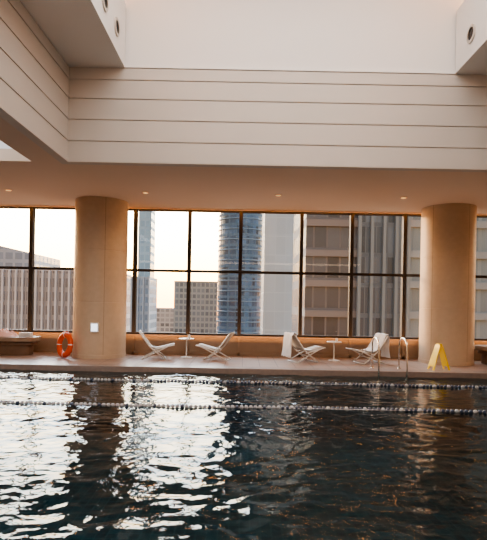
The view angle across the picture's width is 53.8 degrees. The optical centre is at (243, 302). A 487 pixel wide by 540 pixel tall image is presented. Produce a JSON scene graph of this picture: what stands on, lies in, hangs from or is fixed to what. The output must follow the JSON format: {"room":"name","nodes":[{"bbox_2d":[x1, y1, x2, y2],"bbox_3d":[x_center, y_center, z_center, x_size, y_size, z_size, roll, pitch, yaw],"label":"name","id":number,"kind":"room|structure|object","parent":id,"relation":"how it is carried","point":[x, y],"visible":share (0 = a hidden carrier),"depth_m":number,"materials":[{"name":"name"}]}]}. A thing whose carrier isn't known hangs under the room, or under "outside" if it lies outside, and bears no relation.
{"room":"indoor swimming pool","nodes":[
{"label":"indoor swimming pool","id":0,"kind":"room"},
{"bbox_2d":[0,141,11,148],"bbox_3d":[-6.130,-3.703,3.420,3.800,1.030,13.040,1,0,0],"label":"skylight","id":1,"kind":"object","parent":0,"point":[2,145],"depth_m":9.84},
{"bbox_2d":[0,0,69,161],"bbox_3d":[-3.664,-3.866,3.420,0.185,1.950,12.840,1,0,0],"label":"wall","id":2,"kind":"structure","parent":0,"point":[34,77],"depth_m":8.14,"materials":[{"name":"paint"}]},
{"bbox_2d":[20,0,125,66],"bbox_3d":[-2.990,-5.469,3.410,1.148,1.278,12.800,1,0,0],"label":"bulkhead","id":3,"kind":"object","parent":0,"point":[81,32],"visible":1,"depth_m":8.64,"materials":[{"name":"paint"}]},
{"bbox_2d":[102,0,108,11],"bbox_3d":[-2.405,-5.247,8.340,0.030,0.330,0.330,1,0,0],"label":"air vent","id":4,"kind":"object","parent":3,"relation":"attached to","point":[105,3],"visible":1,"depth_m":8.38,"materials":[{"name":"metal"}]},
{"bbox_2d":[114,17,119,36],"bbox_3d":[-2.405,-5.247,9.120,0.030,0.330,0.330,1,0,0],"label":"air vent","id":5,"kind":"object","parent":3,"relation":"attached to","point":[116,25],"visible":1,"depth_m":9.10,"materials":[{"name":"metal"}]},
{"bbox_2d":[0,117,486,213],"bbox_3d":[0.057,-2.945,4.425,24.000,0.250,20.850,1,0,0],"label":"ceiling","id":6,"kind":"structure","parent":0,"point":[35,177],"depth_m":11.57,"materials":[{"name":"paint"}]},
{"bbox_2d":[0,205,486,215],"bbox_3d":[0.054,-2.800,14.625,24.000,0.040,0.350,1,0,0],"label":"trim","id":7,"kind":"structure","parent":6,"relation":"attached to","point":[0,205],"depth_m":14.45,"materials":[{"name":"paint"}]},
{"bbox_2d":[0,352,486,370],"bbox_3d":[-0.034,1.750,4.275,24.000,0.300,20.550,1,0,0],"label":"floor","id":8,"kind":"structure","parent":0,"point":[36,357],"depth_m":12.93,"materials":[{"name":"tile"}]},
{"bbox_2d":[0,336,40,355],"bbox_3d":[-6.824,1.209,13.750,1.900,0.520,0.760,1,0,0],"label":"bench","id":9,"kind":"object","parent":8,"relation":"on","point":[18,346],"visible":0.98,"depth_m":13.49,"materials":[{"name":"brown wood"}]},
{"bbox_2d":[0,328,18,336],"bbox_3d":[-6.816,0.831,13.700,0.790,0.223,0.420,1,0,0],"label":"towel","id":10,"kind":"object","parent":9,"relation":"on","point":[3,333],"visible":0.96,"depth_m":13.57,"materials":[{"name":"pink fabric"}]},
{"bbox_2d":[18,332,33,336],"bbox_3d":[-6.218,0.902,13.720,0.340,0.116,0.240,1,0,0],"label":"folded towels","id":11,"kind":"object","parent":9,"relation":"on","point":[22,334],"visible":1,"depth_m":13.61,"materials":[{"name":"white fabric"}]},
{"bbox_2d":[57,331,72,357],"bbox_3d":[-4.883,1.133,13.120,0.734,0.722,0.184,1,0,38],"label":"life ring","id":12,"kind":"object","parent":8,"relation":"on","point":[65,334],"visible":1,"depth_m":13.04,"materials":[{"name":"orange plastic"}]},
{"bbox_2d":[72,196,127,358],"bbox_3d":[-4.088,-0.689,13.750,1.484,4.420,1.484,1,0,0],"label":"stone column","id":13,"kind":"structure","parent":8,"relation":"on","point":[101,223],"depth_m":13.11,"materials":[{"name":"brown stone"}]},
{"bbox_2d":[90,323,98,331],"bbox_3d":[-4.034,0.663,12.997,0.220,0.260,0.066,1,0,0],"label":"sign","id":14,"kind":"object","parent":13,"relation":"attached to","point":[94,327],"visible":1,"depth_m":12.96,"materials":[{"name":"white plastic"}]},
{"bbox_2d":[139,330,174,358],"bbox_3d":[-2.423,1.164,13.453,0.989,0.774,0.616,1,0,-9],"label":"lounge chair","id":15,"kind":"object","parent":8,"relation":"on","point":[155,349],"visible":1,"depth_m":13.24,"materials":[{"name":"white plastic"}]},
{"bbox_2d":[179,335,193,357],"bbox_3d":[-1.644,1.246,13.850,0.430,0.645,0.430,1,0,0],"label":"side table","id":16,"kind":"object","parent":8,"relation":"on","point":[188,338],"visible":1,"depth_m":13.82,"materials":[{"name":"white plastic"}]},
{"bbox_2d":[195,332,234,360],"bbox_3d":[-0.792,1.195,13.454,0.989,0.774,0.616,1,0,11],"label":"lounge chair","id":17,"kind":"object","parent":8,"relation":"on","point":[204,346],"visible":1,"depth_m":13.29,"materials":[{"name":"white fabric"}]},
{"bbox_2d":[0,377,486,539],"bbox_3d":[-0.050,2.624,6.800,22.400,1.450,10.000,1,0,0],"label":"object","id":18,"kind":"object","parent":8,"relation":"in","point":[95,478],"visible":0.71,"depth_m":9.49,"materials":[{"name":"liquid"}]},
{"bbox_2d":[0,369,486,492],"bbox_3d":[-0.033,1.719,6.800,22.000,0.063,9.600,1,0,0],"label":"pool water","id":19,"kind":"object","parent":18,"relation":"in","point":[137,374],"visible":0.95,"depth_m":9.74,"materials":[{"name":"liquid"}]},
{"bbox_2d":[0,400,486,413],"bbox_3d":[-0.033,1.705,7.860,22.000,0.062,0.122,1,0,0],"label":"lane rope","id":20,"kind":"object","parent":19,"relation":"on","point":[3,401],"visible":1,"depth_m":7.84,"materials":[{"name":"grey"}]},
{"bbox_2d":[0,376,486,388],"bbox_3d":[-0.033,1.705,10.300,22.000,0.068,0.128,1,0,0],"label":"lane rope","id":21,"kind":"object","parent":19,"relation":"on","point":[1,377],"visible":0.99,"depth_m":10.28,"materials":[{"name":"grey"}]},
{"bbox_2d":[0,362,486,385],"bbox_3d":[-0.034,1.742,6.825,22.000,0.315,10.250,1,0,0],"label":"pool coping","id":22,"kind":"object","parent":8,"relation":"on","point":[433,376],"visible":0.83,"depth_m":11.60,"materials":[{"name":"stone"}]},
{"bbox_2d":[281,332,325,362],"bbox_3d":[1.658,1.218,13.333,1.113,0.823,0.616,1,0,-23],"label":"lounge chair","id":23,"kind":"object","parent":8,"relation":"on","point":[290,339],"visible":1,"depth_m":13.18,"materials":[{"name":"white fabric"}]},
{"bbox_2d":[327,338,341,360],"bbox_3d":[2.595,1.328,13.750,0.430,0.645,0.430,1,0,0],"label":"side table","id":24,"kind":"object","parent":8,"relation":"on","point":[336,339],"visible":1,"depth_m":13.73,"materials":[{"name":"white plastic"}]},
{"bbox_2d":[346,333,389,363],"bbox_3d":[3.466,1.250,13.312,1.110,0.828,0.616,1,0,-17],"label":"lounge chair","id":25,"kind":"object","parent":8,"relation":"on","point":[383,338],"visible":0.84,"depth_m":13.35,"materials":[{"name":"white fabric"}]},
{"bbox_2d":[370,337,407,407],"bbox_3d":[3.588,1.700,11.845,0.780,1.709,0.690,1,0,0],"label":"pool ladder","id":26,"kind":"object","parent":8,"relation":"attached to","point":[376,338],"visible":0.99,"depth_m":11.54,"materials":[{"name":"silver metal"}]},
{"bbox_2d":[427,343,449,369],"bbox_3d":[4.965,1.363,12.200,0.464,0.665,0.300,1,0,-10],"label":"sign","id":27,"kind":"object","parent":8,"relation":"on","point":[438,349],"visible":0.98,"depth_m":12.17,"materials":[{"name":"yellow plastic"}]},
{"bbox_2d":[418,203,476,365],"bbox_3d":[5.831,-0.498,13.750,1.484,4.420,1.484,1,0,0],"label":"stone column","id":28,"kind":"structure","parent":8,"relation":"on","point":[448,231],"depth_m":13.12,"materials":[{"name":"brown stone"}]},
{"bbox_2d":[475,345,486,364],"bbox_3d":[7.473,1.484,13.600,1.700,0.520,0.760,1,0,0],"label":"bench","id":29,"kind":"object","parent":8,"relation":"on","point":[482,349],"visible":1,"depth_m":13.53,"materials":[{"name":"brown wood"}]},
{"bbox_2d":[15,332,486,360],"bbox_3d":[-0.028,1.450,14.615,24.000,0.900,0.370,1,0,0],"label":"wall","id":30,"kind":"structure","parent":0,"point":[135,344],"depth_m":14.50,"materials":[{"name":"stone"}]},
{"bbox_2d":[0,206,29,331],"bbox_3d":[-7.284,-1.030,14.560,1.600,3.780,0.180,1,0,0],"label":"window","id":31,"kind":"structure","parent":30,"relation":"in","point":[1,207],"depth_m":14.49,"materials":[{"name":"clear glass"}]},
{"bbox_2d":[27,207,74,332],"bbox_3d":[-5.699,-1.000,14.560,1.570,3.780,0.180,1,0,0],"label":"window","id":32,"kind":"structure","parent":30,"relation":"in","point":[31,267],"depth_m":14.49,"materials":[{"name":"brown metal"}]},
{"bbox_2d":[126,209,133,333],"bbox_3d":[-4.129,-0.969,14.560,1.570,3.780,0.180,1,0,0],"label":"window","id":33,"kind":"structure","parent":30,"relation":"in","point":[128,209],"depth_m":14.49,"materials":[{"name":"brown metal"}]},
{"bbox_2d":[131,209,187,334],"bbox_3d":[-2.524,-0.939,14.560,1.640,3.780,0.180,1,0,0],"label":"window","id":34,"kind":"structure","parent":30,"relation":"in","point":[135,224],"depth_m":14.49,"materials":[{"name":"brown metal"}]},
{"bbox_2d":[186,210,239,335],"bbox_3d":[-0.930,-0.908,14.560,1.550,3.780,0.180,1,0,0],"label":"window","id":35,"kind":"structure","parent":30,"relation":"in","point":[189,245],"depth_m":14.47,"materials":[{"name":"brown metal"}]},
{"bbox_2d":[237,211,300,336],"bbox_3d":[0.765,-0.875,14.560,1.840,3.780,0.180,1,0,0],"label":"window","id":36,"kind":"structure","parent":30,"relation":"in","point":[240,272],"depth_m":14.47,"materials":[{"name":"brown metal"}]},
{"bbox_2d":[298,212,350,337],"bbox_3d":[2.445,-0.843,14.560,1.520,3.780,0.180,1,0,0],"label":"window","id":37,"kind":"structure","parent":30,"relation":"in","point":[301,234],"depth_m":14.47,"materials":[{"name":"brown metal"}]},
{"bbox_2d":[347,213,403,338],"bbox_3d":[4.004,-0.813,14.560,1.600,3.780,0.180,1,0,0],"label":"window","id":38,"kind":"structure","parent":30,"relation":"in","point":[351,224],"depth_m":14.49,"materials":[{"name":"brown metal"}]},
{"bbox_2d":[400,214,420,338],"bbox_3d":[5.594,-0.783,14.560,1.580,3.780,0.180,1,0,0],"label":"window","id":39,"kind":"structure","parent":30,"relation":"in","point":[404,218],"depth_m":14.47,"materials":[{"name":"brown metal"}]},
{"bbox_2d":[474,215,486,340],"bbox_3d":[7.174,-0.752,14.560,1.580,3.780,0.180,1,0,0],"label":"window","id":40,"kind":"structure","parent":30,"relation":"in","point":[478,216],"depth_m":14.49,"materials":[{"name":"brown metal"}]},
{"bbox_2d":[60,67,486,171],"bbox_3d":[0.938,-3.778,9.908,9.390,1.950,0.185,1,0,0],"label":"wall","id":41,"kind":"structure","parent":0,"point":[118,116],"depth_m":9.82,"materials":[{"name":"paint"}]},
{"bbox_2d":[69,66,486,74],"bbox_3d":[0.957,-4.768,9.836,9.070,0.030,0.048,1,0,0],"label":"trim","id":42,"kind":"structure","parent":41,"relation":"attached to","point":[152,67],"depth_m":9.81,"materials":[{"name":"paint"}]},
{"bbox_2d":[124,0,463,71],"bbox_3d":[0.981,-6.017,9.940,9.390,2.530,0.160,1,0,0],"label":"wall","id":43,"kind":"structure","parent":0,"point":[368,35],"depth_m":9.86,"materials":[{"name":"paint"}]},
{"bbox_2d":[455,0,486,73],"bbox_3d":[4.922,-5.317,3.410,1.158,1.278,12.800,1,0,0],"label":"bulkhead","id":44,"kind":"object","parent":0,"point":[471,58],"visible":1,"depth_m":9.29,"materials":[{"name":"paint"}]},
{"bbox_2d":[466,24,475,42],"bbox_3d":[4.324,-5.118,9.120,0.030,0.330,0.330,1,0,0],"label":"air vent","id":45,"kind":"object","parent":44,"relation":"attached to","point":[472,31],"visible":1,"depth_m":9.11,"materials":[{"name":"metal"}]},
{"label":"outside","id":46,"kind":"structure","parent":0,"visible":0},
{"bbox_3d":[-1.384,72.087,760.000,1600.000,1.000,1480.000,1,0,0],"label":"ground","id":47,"kind":"structure","parent":46,"visible":0},
{"bbox_2d":[0,246,60,266],"bbox_3d":[-78.987,24.588,162.500,23.000,91.000,25.000,1,0,0],"label":"office building","id":48,"kind":"structure","parent":47,"relation":"on","point":[8,256],"depth_m":150.01,"materials":[{"name":"grey"}]},
{"bbox_2d":[0,269,130,331],"bbox_3d":[-49.106,31.113,128.705,31.416,79.100,22.810,1,0,0],"label":"office building","id":49,"kind":"structure","parent":47,"relation":"on","point":[53,289],"depth_m":118.00,"materials":[{"name":"grey"}]},
{"bbox_2d":[130,276,156,331],"bbox_3d":[-38.850,30.860,172.188,11.994,80.000,15.775,1,0,0],"label":"office building","id":50,"kind":"structure","parent":47,"relation":"on","point":[146,317],"depth_m":165.00,"materials":[{"name":"grey"}]},
{"bbox_2d":[138,211,155,277],"bbox_3d":[-37.871,-1.877,186.000,4.848,145.500,8.080,1,0,0],"label":"slim tower","id":51,"kind":"structure","parent":47,"relation":"on","point":[146,237],"depth_m":182.01,"materials":[{"name":"blue glass"}]},
{"bbox_2d":[156,307,173,331],"bbox_3d":[-35.720,37.171,310.000,50.500,67.500,20.200,1,0,0],"label":"block","id":52,"kind":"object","parent":47,"relation":"on","point":[165,316],"visible":0.02,"depth_m":300.01,"materials":[{"name":"beige"}]},
{"bbox_2d":[173,281,217,332],"bbox_3d":[-20.600,31.060,207.500,18.180,80.300,15.150,1,0,0],"label":"apartment block","id":53,"kind":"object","parent":47,"relation":"on","point":[204,294],"visible":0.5,"depth_m":200.00,"materials":[{"name":"beige"}]},
{"bbox_2d":[216,213,261,333],"bbox_3d":[-1.007,5.582,140.000,13.700,132.000,13.700,1,0,0],"label":"glass tower","id":54,"kind":"structure","parent":47,"relation":"on","point":[228,250],"depth_m":134.14,"materials":[{"name":"blue glass"}]},
{"bbox_2d":[260,214,293,334],"bbox_3d":[8.527,6.515,99.000,9.797,130.500,14.140,1,0,0],"label":"glass office building","id":55,"kind":"structure","parent":47,"relation":"on","point":[277,229],"depth_m":91.99,"materials":[{"name":"grey"}]},
{"bbox_2d":[292,214,357,335],"bbox_3d":[11.126,6.565,69.890,6.767,130.500,16.380,1,0,0],"label":"office building","id":56,"kind":"structure","parent":47,"relation":"on","point":[326,237],"depth_m":62.00,"materials":[{"name":"grey"}]},
{"bbox_2d":[356,215,410,336],"bbox_3d":[17.655,6.690,68.989,6.604,130.500,16.177,1,0,0],"label":"skyscraper","id":57,"kind":"structure","parent":47,"relation":"on","point":[379,243],"depth_m":61.59,"materials":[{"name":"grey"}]},
{"bbox_2d":[409,216,486,338],"bbox_3d":[40.421,7.127,70.547,39.289,130.500,19.094,1,0,0],"label":"office tower","id":58,"kind":"structure","parent":47,"relation":"on","point":[480,331],"depth_m":61.29,"materials":[{"name":"grey"}]}
]}

